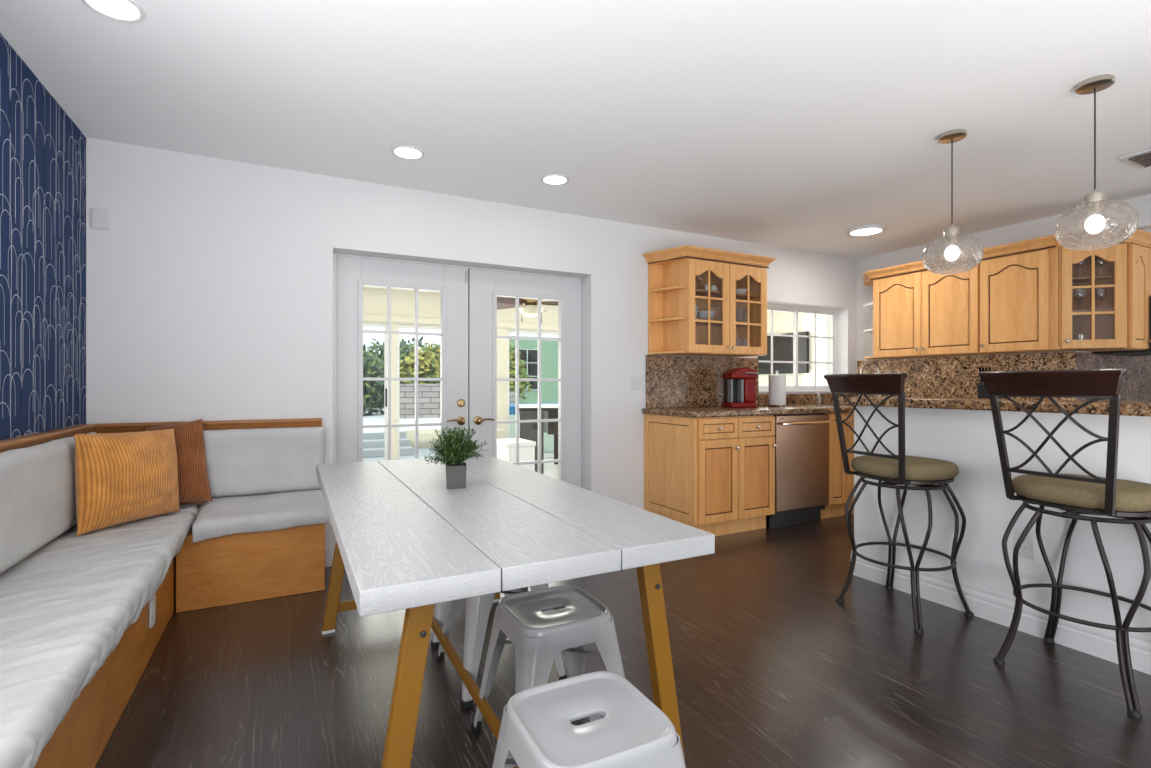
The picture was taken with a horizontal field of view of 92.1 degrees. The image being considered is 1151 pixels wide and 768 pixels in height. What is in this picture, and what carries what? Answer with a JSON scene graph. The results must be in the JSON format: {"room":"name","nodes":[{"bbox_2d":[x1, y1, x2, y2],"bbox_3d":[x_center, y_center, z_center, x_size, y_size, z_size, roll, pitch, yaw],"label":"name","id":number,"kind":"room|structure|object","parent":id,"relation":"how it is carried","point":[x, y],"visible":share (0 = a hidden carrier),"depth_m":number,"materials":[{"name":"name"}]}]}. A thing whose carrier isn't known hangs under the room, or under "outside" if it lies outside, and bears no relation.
{"room":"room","nodes":[
{"label":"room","id":0,"kind":"room"},
{"bbox_2d":[0,33,85,439],"bbox_3d":[-1.016,-0.087,-0.243,0.101,2.475,7.700,0,0,-27],"label":"wall","id":1,"kind":"structure","parent":0,"point":[43,151],"depth_m":2.42,"materials":[{"name":"blue paper"}]},
{"bbox_2d":[404,429,439,448],"bbox_3d":[5.858,0.990,14.649,20.150,0.340,0.060,0,0,-27],"label":"wall","id":2,"kind":"structure","parent":0,"point":[425,436],"depth_m":10.16,"materials":[{"name":"beige paint"}]},
{"bbox_2d":[363,448,553,461],"bbox_3d":[-0.670,1.195,10.019,36.000,0.070,2.180,0,0,-27],"label":"patio","id":3,"kind":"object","parent":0,"point":[422,452],"depth_m":9.13,"materials":[{"name":"grey concrete"}]},
{"bbox_2d":[363,430,413,457],"bbox_3d":[-3.470,0.990,9.327,1.290,0.340,0.960,0,0,-27],"label":"steps","id":4,"kind":"structure","parent":3,"relation":"on","point":[373,441],"depth_m":9.24,"materials":[{"name":"grey concrete"}]},
{"bbox_2d":[509,403,557,451],"bbox_3d":[-0.846,0.760,10.142,1.700,0.800,1.300,0,0,-27],"label":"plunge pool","id":5,"kind":"object","parent":3,"relation":"on","point":[548,439],"visible":0.02,"depth_m":9.57,"materials":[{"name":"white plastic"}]},
{"bbox_2d":[363,288,557,459],"bbox_3d":[-1.291,-0.080,8.387,8.600,2.460,0.150,0,0,-27],"label":"wall","id":6,"kind":"structure","parent":0,"point":[374,300],"depth_m":7.91,"materials":[{"name":"beige paint"}]},
{"bbox_2d":[363,323,386,459],"bbox_3d":[-3.795,0.150,7.100,2.668,1.999,0.060,0,0,-27],"label":"window","id":7,"kind":"structure","parent":6,"relation":"in","point":[364,324],"depth_m":7.69,"materials":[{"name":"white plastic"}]},
{"bbox_2d":[397,324,439,459],"bbox_3d":[-1.864,0.150,8.108,1.453,1.999,0.040,0,0,-27],"label":"window","id":8,"kind":"structure","parent":6,"relation":"in","point":[399,326],"depth_m":7.78,"materials":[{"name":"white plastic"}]},
{"bbox_2d":[508,330,557,457],"bbox_3d":[-0.203,0.150,8.966,1.933,1.999,0.040,0,0,-27],"label":"window","id":9,"kind":"structure","parent":6,"relation":"in","point":[509,331],"depth_m":8.63,"materials":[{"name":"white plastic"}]},
{"bbox_2d":[86,138,856,546],"bbox_3d":[0.113,-0.087,4.527,6.484,2.475,0.258,0,0,-27],"label":"wall","id":10,"kind":"structure","parent":0,"point":[209,286],"depth_m":3.40,"materials":[{"name":"white paint"}]},
{"bbox_2d":[90,207,109,230],"bbox_3d":[-2.564,-0.895,2.993,0.085,0.115,0.012,0,0,-27],"label":"door chime","id":11,"kind":"object","parent":10,"relation":"attached to","point":[99,218],"visible":1,"depth_m":2.99,"materials":[{"name":"white plastic"}]},
{"bbox_2d":[333,253,591,555],"bbox_3d":[-0.765,0.139,4.072,1.875,2.023,0.262,0,0,-27],"label":"doorframe","id":12,"kind":"object","parent":10,"relation":"attached to","point":[586,281],"visible":0.41,"depth_m":4.41,"materials":[{"name":"white paint"}]},
{"bbox_2d":[337,255,467,462],"bbox_3d":[-1.182,0.139,3.877,0.891,1.998,0.109,0,0,-27],"label":"door","id":13,"kind":"structure","parent":12,"relation":"attached to","point":[353,273],"depth_m":3.85,"materials":[{"name":"grey paint"}]},
{"bbox_2d":[468,268,581,487],"bbox_3d":[-0.362,0.139,4.300,0.935,1.998,0.109,0,0,-27],"label":"door","id":14,"kind":"structure","parent":12,"relation":"attached to","point":[484,286],"depth_m":4.28,"materials":[{"name":"grey paint"}]},
{"bbox_2d":[325,508,644,566],"bbox_3d":[-0.501,1.085,4.057,2.432,0.130,0.014,0,0,-27],"label":"baseboard","id":15,"kind":"structure","parent":10,"relation":"attached to","point":[328,549],"depth_m":3.51,"materials":[{"name":"white paint"}]},
{"bbox_2d":[632,376,643,389],"bbox_3d":[0.516,-0.015,4.581,0.115,0.115,0.016,0,0,-27],"label":"light switch","id":16,"kind":"object","parent":10,"relation":"attached to","point":[637,381],"visible":1,"depth_m":4.58,"materials":[{"name":"white plastic"}]},
{"bbox_2d":[642,245,775,356],"bbox_3d":[1.138,-0.672,4.681,1.107,0.834,0.400,0,0,-27],"label":"upper cabinet","id":17,"kind":"object","parent":10,"relation":"attached to","point":[674,292],"visible":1,"depth_m":4.61,"materials":[{"name":"brown wood"}]},
{"bbox_2d":[651,257,683,264],"bbox_3d":[0.746,-1.019,4.513,0.143,0.018,0.306,0,0,-27],"label":"shelf","id":18,"kind":"object","parent":17,"relation":"attached to","point":[654,260],"depth_m":4.53,"materials":[{"name":"brown wood"}]},
{"bbox_2d":[649,285,685,292],"bbox_3d":[0.746,-0.781,4.513,0.143,0.018,0.306,0,0,-27],"label":"shelf","id":19,"kind":"object","parent":17,"relation":"attached to","point":[675,288],"depth_m":4.53,"materials":[{"name":"brown wood"}]},
{"bbox_2d":[649,317,685,322],"bbox_3d":[0.746,-0.532,4.513,0.143,0.018,0.306,0,0,-27],"label":"shelf","id":20,"kind":"object","parent":17,"relation":"attached to","point":[651,319],"depth_m":4.53,"materials":[{"name":"brown wood"}]},
{"bbox_2d":[649,351,685,354],"bbox_3d":[0.746,-0.264,4.513,0.143,0.018,0.306,0,0,-27],"label":"shelf","id":21,"kind":"object","parent":17,"relation":"attached to","point":[650,352],"depth_m":4.51,"materials":[{"name":"brown wood"}]},
{"bbox_2d":[698,314,714,318],"bbox_3d":[1.097,-0.564,4.657,0.144,0.045,0.144,0,0,-27],"label":"bowl","id":22,"kind":"object","parent":17,"relation":"on","point":[704,316],"visible":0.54,"depth_m":4.61,"materials":[{"name":"grey ceramic"}]},
{"bbox_2d":[698,311,714,314],"bbox_3d":[1.097,-0.592,4.657,0.144,0.045,0.144,0,0,-27],"label":"bowl","id":23,"kind":"object","parent":22,"relation":"on","point":[699,312],"visible":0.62,"depth_m":4.61,"materials":[{"name":"grey ceramic"}]},
{"bbox_2d":[711,285,717,290],"bbox_3d":[1.171,-0.804,4.662,0.070,0.055,0.044,0,0,-27],"label":"mug","id":24,"kind":"object","parent":17,"relation":"on","point":[713,288],"visible":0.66,"depth_m":4.64,"materials":[{"name":"white ceramic"}]},
{"bbox_2d":[695,289,759,299],"bbox_3d":[1.183,-0.768,4.752,0.811,0.016,0.290,0,0,-27],"label":"shelf","id":25,"kind":"object","parent":17,"relation":"attached to","point":[698,292],"depth_m":4.71,"materials":[{"name":"brown wood"}]},
{"bbox_2d":[695,318,759,326],"bbox_3d":[1.183,-0.533,4.752,0.811,0.016,0.290,0,0,-27],"label":"shelf","id":26,"kind":"object","parent":17,"relation":"attached to","point":[697,324],"depth_m":4.82,"materials":[{"name":"brown wood"}]},
{"bbox_2d":[736,289,746,293],"bbox_3d":[1.430,-0.801,4.829,0.130,0.050,0.130,0,0,-27],"label":"bowl","id":27,"kind":"object","parent":17,"relation":"on","point":[743,291],"visible":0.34,"depth_m":4.78,"materials":[{"name":"white ceramic"}]},
{"bbox_2d":[646,355,856,407],"bbox_3d":[1.776,-0.029,5.228,2.673,0.442,0.018,0,0,-27],"label":"backsplash","id":28,"kind":"structure","parent":10,"relation":"attached to","point":[671,381],"depth_m":4.84,"materials":[{"name":"brown stone"}]},
{"bbox_2d":[759,390,830,392],"bbox_3d":[2.247,0.065,5.546,1.279,0.016,0.135,0,0,-27],"label":"windowsill","id":29,"kind":"object","parent":10,"relation":"attached to","point":[817,390],"visible":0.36,"depth_m":5.48,"materials":[{"name":"white plastic"}]},
{"bbox_2d":[757,300,847,390],"bbox_3d":[2.231,-0.366,5.576,1.281,0.874,0.187,0,0,-27],"label":"window","id":30,"kind":"structure","parent":10,"relation":"in","point":[838,337],"depth_m":5.76,"materials":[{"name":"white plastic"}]},
{"bbox_2d":[0,0,1150,301],"bbox_3d":[1.519,-1.367,3.271,8.900,0.115,11.820,0,0,-27],"label":"ceiling","id":31,"kind":"structure","parent":0,"point":[790,124],"depth_m":2.58,"materials":[{"name":"white paint"}]},
{"bbox_2d":[81,0,145,22],"bbox_3d":[-1.610,-1.320,1.931,0.184,0.008,0.184,0,0,-27],"label":"recessed light","id":32,"kind":"object","parent":31,"relation":"in","point":[130,11],"visible":1,"depth_m":1.95,"materials":[{"name":"white paint"}]},
{"bbox_2d":[391,145,424,159],"bbox_3d":[-0.953,-1.320,3.158,0.184,0.008,0.184,0,0,-27],"label":"recessed light","id":33,"kind":"object","parent":31,"relation":"in","point":[402,151],"visible":1,"depth_m":3.15,"materials":[{"name":"white paint"}]},
{"bbox_2d":[497,296,557,322],"bbox_3d":[-0.518,-1.040,6.760,1.236,0.540,1.189,0,0,-27],"label":"ceiling fan","id":34,"kind":"object","parent":31,"relation":"hanging from","point":[528,307],"visible":0.49,"depth_m":6.72,"materials":[{"name":"gold metal"}]},
{"bbox_2d":[541,174,568,184],"bbox_3d":[-0.132,-1.320,3.574,0.184,0.008,0.184,0,0,-27],"label":"recessed light","id":35,"kind":"object","parent":31,"relation":"in","point":[551,179],"visible":1,"depth_m":3.56,"materials":[{"name":"white paint"}]},
{"bbox_2d":[846,224,885,236],"bbox_3d":[2.474,-1.312,4.726,0.300,0.024,0.300,0,0,-27],"label":"recessed light","id":36,"kind":"object","parent":31,"relation":"in","point":[864,230],"visible":1,"depth_m":4.68,"materials":[{"name":"white paint"}]},
{"bbox_2d":[922,129,983,274],"bbox_3d":[1.988,-0.960,2.930,0.272,0.729,0.272,0,0,-27],"label":"pendant light","id":37,"kind":"object","parent":31,"relation":"hanging from","point":[951,234],"visible":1,"depth_m":2.91,"materials":[{"name":"clear glass"}]},
{"bbox_2d":[1054,74,1138,249],"bbox_3d":[2.270,-0.964,2.426,0.272,0.722,0.272,0,0,-27],"label":"pendant light","id":38,"kind":"object","parent":31,"relation":"hanging from","point":[1094,202],"visible":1,"depth_m":2.41,"materials":[{"name":"clear glass"}]},
{"bbox_2d":[1119,149,1150,168],"bbox_3d":[3.399,-1.312,3.116,0.320,0.024,0.420,0,0,-27],"label":"ceiling vent","id":39,"kind":"object","parent":31,"relation":"in","point":[1127,158],"visible":1,"depth_m":3.23,"materials":[{"name":"white metal"}]},
{"bbox_2d":[95,457,1150,767],"bbox_3d":[1.519,1.180,3.271,8.900,0.060,11.820,0,0,-27],"label":"floor","id":40,"kind":"structure","parent":0,"point":[770,670],"depth_m":2.15,"materials":[{"name":"brown wood"}]},
{"bbox_2d":[0,418,324,767],"bbox_3d":[-1.296,0.678,1.660,1.144,0.941,3.539,0,0,-27],"label":"bench","id":41,"kind":"object","parent":40,"relation":"on","point":[252,566],"visible":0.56,"depth_m":2.83,"materials":[{"name":"orange wood"}]},
{"bbox_2d":[0,503,199,767],"bbox_3d":[-1.556,0.737,1.522,0.506,0.157,3.498,0,0,-27],"label":"seat cushion","id":42,"kind":"object","parent":41,"relation":"on","point":[69,603],"visible":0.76,"depth_m":1.67,"materials":[{"name":"grey fabric"}]},
{"bbox_2d":[0,432,96,573],"bbox_3d":[-1.724,0.447,1.383,0.082,0.419,3.360,0,0,-27],"label":"cushion","id":43,"kind":"object","parent":42,"relation":"on","point":[38,494],"visible":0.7,"depth_m":2.12,"materials":[{"name":"grey fabric"}]},
{"bbox_2d":[74,429,179,535],"bbox_3d":[-2.149,0.441,2.686,0.216,0.450,0.486,0,0,13],"label":"throw pillow","id":44,"kind":"object","parent":42,"relation":"on","point":[120,478],"visible":1,"depth_m":2.58,"materials":[{"name":"orange fabric"}]},
{"bbox_2d":[146,419,211,501],"bbox_3d":[-2.151,0.416,3.017,0.304,0.453,0.123,0,0,-27],"label":"throw pillow","id":45,"kind":"object","parent":42,"relation":"on","point":[193,479],"visible":0.56,"depth_m":3.01,"materials":[{"name":"brown fabric"}]},
{"bbox_2d":[149,596,155,628],"bbox_3d":[-1.779,0.954,2.334,0.014,0.114,0.070,0,0,-27],"label":"outlet plate","id":46,"kind":"object","parent":41,"relation":"attached to","point":[152,604],"visible":0.85,"depth_m":2.31,"materials":[{"name":"white plastic"}]},
{"bbox_2d":[153,601,154,622],"bbox_3d":[-1.774,0.954,2.337,0.002,0.080,0.032,0,0,-27],"label":"socket","id":47,"kind":"object","parent":46,"relation":"attached to","point":[153,601],"depth_m":2.33,"materials":[{"name":"white paint"}]},
{"bbox_2d":[192,489,328,542],"bbox_3d":[-1.749,0.721,3.132,0.637,0.159,0.444,0,0,-27],"label":"seat cushion","id":48,"kind":"object","parent":41,"relation":"on","point":[227,515],"visible":0.96,"depth_m":3.02,"materials":[{"name":"grey fabric"}]},
{"bbox_2d":[203,427,324,496],"bbox_3d":[-2.019,0.449,3.204,1.041,0.387,0.086,0,0,-27],"label":"cushion","id":49,"kind":"object","parent":48,"relation":"on","point":[259,460],"visible":0.58,"depth_m":3.26,"materials":[{"name":"grey fabric"}]},
{"bbox_2d":[431,590,510,648],"bbox_3d":[-0.534,0.924,2.695,0.413,0.452,0.413,0,0,-27],"label":"metal stool","id":50,"kind":"object","parent":40,"relation":"on","point":[439,608],"visible":0.06,"depth_m":2.45,"materials":[{"name":"grey metal"}]},
{"bbox_2d":[436,583,566,708],"bbox_3d":[-0.308,0.924,2.244,0.413,0.452,0.413,0,0,-27],"label":"metal stool","id":51,"kind":"object","parent":40,"relation":"on","point":[478,608],"visible":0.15,"depth_m":2.04,"materials":[{"name":"grey metal"}]},
{"bbox_2d":[316,454,714,767],"bbox_3d":[-0.466,0.775,2.142,0.893,0.750,1.935,0,0,-27],"label":"dining table","id":52,"kind":"object","parent":40,"relation":"on","point":[411,542],"visible":0.91,"depth_m":1.51,"materials":[{"name":"white wood"}]},
{"bbox_2d":[425,425,488,488],"bbox_3d":[-0.479,0.277,2.184,0.254,0.245,0.264,0,0,10],"label":"potted plant","id":53,"kind":"object","parent":52,"relation":"on","point":[455,451],"visible":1,"depth_m":2.14,"materials":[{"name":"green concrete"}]},
{"bbox_2d":[497,438,535,470],"bbox_3d":[-0.682,0.887,6.226,0.320,0.530,0.470,0,0,-27],"label":"storage chest","id":54,"kind":"object","parent":40,"relation":"on","point":[505,447],"visible":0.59,"depth_m":6.06,"materials":[{"name":"white plastic"}]},
{"bbox_2d":[519,404,557,473],"bbox_3d":[-0.370,0.720,7.619,0.810,0.865,1.320,0,0,-6],"label":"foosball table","id":55,"kind":"object","parent":40,"relation":"on","point":[528,431],"visible":0.35,"depth_m":6.96,"materials":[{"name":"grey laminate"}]},
{"bbox_2d":[471,585,625,734],"bbox_3d":[-0.070,0.924,1.764,0.413,0.452,0.413,0,0,-27],"label":"metal stool","id":56,"kind":"object","parent":40,"relation":"on","point":[577,619],"visible":0.87,"depth_m":1.69,"materials":[{"name":"grey metal"}]},
{"bbox_2d":[492,671,685,767],"bbox_3d":[0.027,0.924,1.184,0.413,0.452,0.413,0,0,-26],"label":"metal stool","id":57,"kind":"object","parent":40,"relation":"on","point":[625,729],"visible":1,"depth_m":1.15,"materials":[{"name":"white metal"}]},
{"bbox_2d":[644,414,775,535],"bbox_3d":[1.080,0.695,4.484,0.790,0.911,0.698,0,0,-27],"label":"base cabinet","id":58,"kind":"object","parent":40,"relation":"on","point":[714,475],"visible":0.98,"depth_m":4.23,"materials":[{"name":"brown wood"}]},
{"bbox_2d":[642,404,852,417],"bbox_3d":[2.176,0.215,4.409,2.719,0.046,1.839,0,0,-27],"label":"countertop","id":59,"kind":"structure","parent":58,"relation":"on","point":[762,410],"depth_m":4.39,"materials":[{"name":"brown stone"}]},
{"bbox_2d":[722,368,758,407],"bbox_3d":[1.410,0.023,4.733,0.246,0.336,0.250,0,0,-7],"label":"coffee maker","id":60,"kind":"object","parent":59,"relation":"on","point":[739,384],"visible":1,"depth_m":4.65,"materials":[{"name":"red plastic"}]},
{"bbox_2d":[768,371,786,406],"bbox_3d":[1.792,0.032,4.932,0.160,0.318,0.160,0,0,-27],"label":"paper towel","id":61,"kind":"object","parent":59,"relation":"on","point":[777,383],"visible":1,"depth_m":4.87,"materials":[{"name":"white paper"}]},
{"bbox_2d":[860,362,885,396],"bbox_3d":[2.924,-0.018,5.426,0.068,0.418,0.255,0,0,-37],"label":"kitchen faucet","id":62,"kind":"object","parent":59,"relation":"on","point":[867,363],"visible":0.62,"depth_m":5.43,"materials":[{"name":"silver metal"}]},
{"bbox_2d":[977,367,1000,398],"bbox_3d":[3.403,0.023,4.559,0.188,0.337,0.100,0,0,-27],"label":"knife block","id":63,"kind":"object","parent":59,"relation":"on","point":[983,393],"visible":0.27,"depth_m":4.53,"materials":[{"name":"black"}]},
{"bbox_2d":[768,413,830,527],"bbox_3d":[1.734,0.695,4.763,0.604,0.910,0.626,0,0,-27],"label":"dishwasher","id":64,"kind":"object","parent":40,"relation":"on","point":[801,440],"visible":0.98,"depth_m":4.52,"materials":[{"name":"silver"}]},
{"bbox_2d":[821,412,853,518],"bbox_3d":[2.279,0.695,5.103,0.660,0.911,0.698,0,0,-27],"label":"base cabinet","id":65,"kind":"object","parent":40,"relation":"on","point":[840,484],"visible":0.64,"depth_m":4.74,"materials":[{"name":"brown wood"}]},
{"bbox_2d":[824,373,973,633],"bbox_3d":[1.634,0.547,2.845,0.574,1.206,0.495,0,0,-27],"label":"bar stool","id":66,"kind":"object","parent":40,"relation":"on","point":[902,469],"visible":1,"depth_m":2.73,"materials":[{"name":"brown metal"}]},
{"bbox_2d":[851,455,958,480],"bbox_3d":[1.685,0.416,2.858,0.436,0.083,0.456,0,0,-27],"label":"seat cushion","id":67,"kind":"object","parent":66,"relation":"on","point":[915,468],"depth_m":2.70,"materials":[{"name":"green fabric"}]},
{"bbox_2d":[978,369,1150,718],"bbox_3d":[1.986,0.547,2.193,0.573,1.206,0.485,0,0,-27],"label":"bar stool","id":68,"kind":"object","parent":40,"relation":"on","point":[1130,501],"visible":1,"depth_m":2.08,"materials":[{"name":"brown metal"}]},
{"bbox_2d":[1012,473,1150,511],"bbox_3d":[2.035,0.416,2.211,0.434,0.083,0.454,0,0,-27],"label":"seat cushion","id":69,"kind":"object","parent":68,"relation":"on","point":[1072,495],"depth_m":2.09,"materials":[{"name":"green fabric"}]},
{"bbox_2d":[759,310,826,385],"bbox_3d":[3.462,-0.080,8.663,0.100,2.460,4.020,0,0,-27],"label":"wall","id":70,"kind":"structure","parent":0,"point":[782,321],"depth_m":8.56,"materials":[{"name":"beige paint"}]},
{"bbox_2d":[758,331,808,373],"bbox_3d":[3.260,-0.495,8.885,0.055,0.630,1.120,0,0,-27],"label":"window","id":71,"kind":"structure","parent":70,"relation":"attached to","point":[782,345],"depth_m":8.74,"materials":[{"name":"black"}]},
{"bbox_2d":[817,320,826,385],"bbox_3d":[3.750,0.090,7.962,0.029,2.080,0.670,0,0,-27],"label":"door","id":72,"kind":"structure","parent":70,"relation":"in","point":[821,325],"depth_m":8.18,"materials":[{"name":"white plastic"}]},
{"bbox_2d":[854,406,1150,637],"bbox_3d":[2.538,0.637,1.886,0.130,1.026,3.423,0,0,-27],"label":"wall","id":73,"kind":"structure","parent":0,"point":[966,439],"depth_m":2.68,"materials":[{"name":"white paint"}]},
{"bbox_2d":[839,397,1150,416],"bbox_3d":[2.562,0.098,1.920,0.405,0.048,3.462,0,0,-27],"label":"countertop","id":74,"kind":"structure","parent":73,"relation":"on","point":[1127,408],"depth_m":2.59,"materials":[{"name":"brown stone"}]},
{"bbox_2d":[850,550,1150,674],"bbox_3d":[2.526,1.079,1.888,0.148,0.142,3.437,0,0,-27],"label":"baseboard","id":75,"kind":"structure","parent":73,"relation":"attached to","point":[989,605],"depth_m":2.64,"materials":[{"name":"white paint"}]},
{"bbox_2d":[1014,530,1032,558],"bbox_3d":[2.094,0.745,2.594,0.008,0.118,0.075,0,0,-27],"label":"wall outlet","id":76,"kind":"object","parent":73,"relation":"attached to","point":[1026,549],"visible":0.7,"depth_m":2.58,"materials":[{"name":"white plastic"}]},
{"bbox_2d":[1020,546,1026,551],"bbox_3d":[2.091,0.764,2.593,0.002,0.028,0.033,0,0,-27],"label":"socket","id":77,"kind":"object","parent":76,"relation":"attached to","point":[1023,548],"depth_m":2.59,"materials":[{"name":"grey plastic"}]},
{"bbox_2d":[857,194,1150,360],"bbox_3d":[4.724,-0.087,2.575,0.120,2.475,7.442,0,0,-27],"label":"wall","id":78,"kind":"structure","parent":0,"point":[1042,227],"depth_m":4.70,"materials":[{"name":"white paint"}]},
{"bbox_2d":[863,250,990,359],"bbox_3d":[3.119,-0.674,5.118,0.392,0.829,1.222,0,0,-27],"label":"upper cabinet","id":79,"kind":"object","parent":78,"relation":"attached to","point":[918,312],"visible":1,"depth_m":4.86,"materials":[{"name":"brown wood"}]},
{"bbox_2d":[864,279,872,285],"bbox_3d":[2.957,-1.019,5.516,0.295,0.018,0.249,0,0,-27],"label":"corner shelf","id":80,"kind":"object","parent":79,"relation":"attached to","point":[867,282],"depth_m":5.51,"materials":[{"name":"brown wood"}]},
{"bbox_2d":[864,303,872,308],"bbox_3d":[2.957,-0.786,5.516,0.295,0.018,0.249,0,0,-27],"label":"corner shelf","id":81,"kind":"object","parent":79,"relation":"attached to","point":[868,306],"depth_m":5.49,"materials":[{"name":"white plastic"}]},
{"bbox_2d":[864,329,872,332],"bbox_3d":[2.957,-0.537,5.516,0.295,0.018,0.249,0,0,-27],"label":"corner shelf","id":82,"kind":"object","parent":79,"relation":"attached to","point":[867,330],"depth_m":5.48,"materials":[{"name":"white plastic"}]},
{"bbox_2d":[864,356,890,359],"bbox_3d":[2.957,-0.269,5.516,0.295,0.018,0.249,0,0,-27],"label":"corner shelf","id":83,"kind":"object","parent":79,"relation":"attached to","point":[870,357],"depth_m":5.45,"materials":[{"name":"brown wood"}]},
{"bbox_2d":[857,351,1076,399],"bbox_3d":[3.382,-0.032,5.021,0.018,0.446,1.820,0,0,-27],"label":"backsplash","id":84,"kind":"structure","parent":78,"relation":"attached to","point":[958,376],"depth_m":4.95,"materials":[{"name":"brown stone"}]},
{"bbox_2d":[975,235,1074,353],"bbox_3d":[3.518,-0.674,4.344,0.392,0.829,0.512,0,0,-27],"label":"upper cabinet","id":85,"kind":"object","parent":78,"relation":"attached to","point":[1018,280],"visible":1,"depth_m":4.25,"materials":[{"name":"brown wood"}]},
{"bbox_2d":[1051,229,1139,350],"bbox_3d":[3.744,-0.674,4.086,0.516,0.829,0.324,0,0,18],"label":"upper cabinet","id":86,"kind":"object","parent":78,"relation":"attached to","point":[1106,327],"visible":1,"depth_m":4.01,"materials":[{"name":"brown wood"}]},
{"bbox_2d":[1072,275,1113,282],"bbox_3d":[3.753,-0.777,4.105,0.341,0.014,0.204,0,0,18],"label":"shelf","id":87,"kind":"object","parent":86,"relation":"attached to","point":[1098,278],"depth_m":4.05,"materials":[{"name":"brown wood"}]},
{"bbox_2d":[1072,309,1113,311],"bbox_3d":[3.753,-0.537,4.105,0.341,0.014,0.204,0,0,18],"label":"shelf","id":88,"kind":"object","parent":86,"relation":"attached to","point":[1073,310],"depth_m":4.01,"materials":[{"name":"brown wood"}]},
{"bbox_3d":[4.661,-0.088,4.747,1.761,2.475,0.120,0,0,-27],"label":"wall","id":89,"kind":"structure","parent":0,"visible":0},
{"bbox_2d":[1077,352,1150,401],"bbox_3d":[4.507,-0.029,4.588,1.582,0.442,0.018,0,0,-27],"label":"backsplash","id":90,"kind":"structure","parent":89,"relation":"attached to","point":[1136,385],"depth_m":4.63,"materials":[{"name":"grey stone"}]},
{"bbox_2d":[1080,230,1150,351],"bbox_3d":[4.003,-0.674,4.122,0.300,0.829,0.379,0,0,-27],"label":"upper cabinet","id":91,"kind":"object","parent":89,"relation":"attached to","point":[1138,254],"visible":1,"depth_m":3.99,"materials":[{"name":"brown wood"}]},
{"bbox_2d":[1145,245,1150,296],"bbox_3d":[4.475,-0.870,4.365,0.760,0.439,0.379,0,0,-27],"label":"upper cabinet","id":92,"kind":"object","parent":89,"relation":"attached to","point":[1149,247],"visible":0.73,"depth_m":4.07,"materials":[{"name":"brown wood"}]},
{"bbox_2d":[1091,297,1150,355],"bbox_3d":[4.484,-0.443,4.341,0.750,0.402,0.430,0,0,-27],"label":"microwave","id":93,"kind":"object","parent":92,"relation":"attached to","point":[1147,352],"visible":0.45,"depth_m":4.20,"materials":[{"name":"black metal"}]},
{"label":"outside","id":94,"kind":"structure","parent":0,"visible":0},
{"bbox_2d":[363,408,439,431],"bbox_3d":[-7.996,1.025,24.209,36.000,0.410,29.640,0,0,-27],"label":"terrace","id":95,"kind":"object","parent":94,"point":[378,419],"depth_m":12.47,"materials":[{"name":"grey concrete"}]},
{"bbox_2d":[363,351,383,414],"bbox_3d":[-6.192,-0.113,14.821,2.698,2.082,2.241,0,0,3],"label":"tree","id":96,"kind":"object","parent":95,"relation":"on","point":[372,395],"visible":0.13,"depth_m":14.70,"materials":[{"name":"green plant"}]},
{"bbox_2d":[363,335,427,407],"bbox_3d":[-6.400,-0.459,20.386,5.226,2.762,3.614,0,0,-27],"label":"tree","id":97,"kind":"object","parent":95,"relation":"on","point":[404,347],"visible":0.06,"depth_m":19.64,"materials":[{"name":"green plant"}]},
{"bbox_2d":[400,342,439,383],"bbox_3d":[-4.345,-0.210,16.867,2.661,2.258,1.932,0,0,-27],"label":"tree","id":98,"kind":"object","parent":95,"relation":"on","point":[429,361],"visible":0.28,"depth_m":16.34,"materials":[{"name":"green plant"}]},
{"bbox_2d":[400,384,514,418],"bbox_3d":[-3.092,0.395,14.384,3.100,0.850,0.400,0,0,-27],"label":"wall","id":99,"kind":"structure","parent":95,"relation":"on","point":[428,394],"depth_m":13.79,"materials":[{"name":"white brick"}]},
{"bbox_2d":[509,340,531,403],"bbox_3d":[-2.841,-0.403,19.475,2.642,2.609,1.887,0,0,-27],"label":"dense tree","id":100,"kind":"object","parent":95,"relation":"on","point":[511,348],"visible":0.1,"depth_m":19.43,"materials":[{"name":"green plant"}]},
{"bbox_2d":[509,336,557,403],"bbox_3d":[-0.308,-0.555,23.052,6.600,2.750,0.350,0,0,-27],"label":"house","id":101,"kind":"structure","parent":95,"relation":"on","point":[528,349],"depth_m":22.36,"materials":[{"name":"green paint"}]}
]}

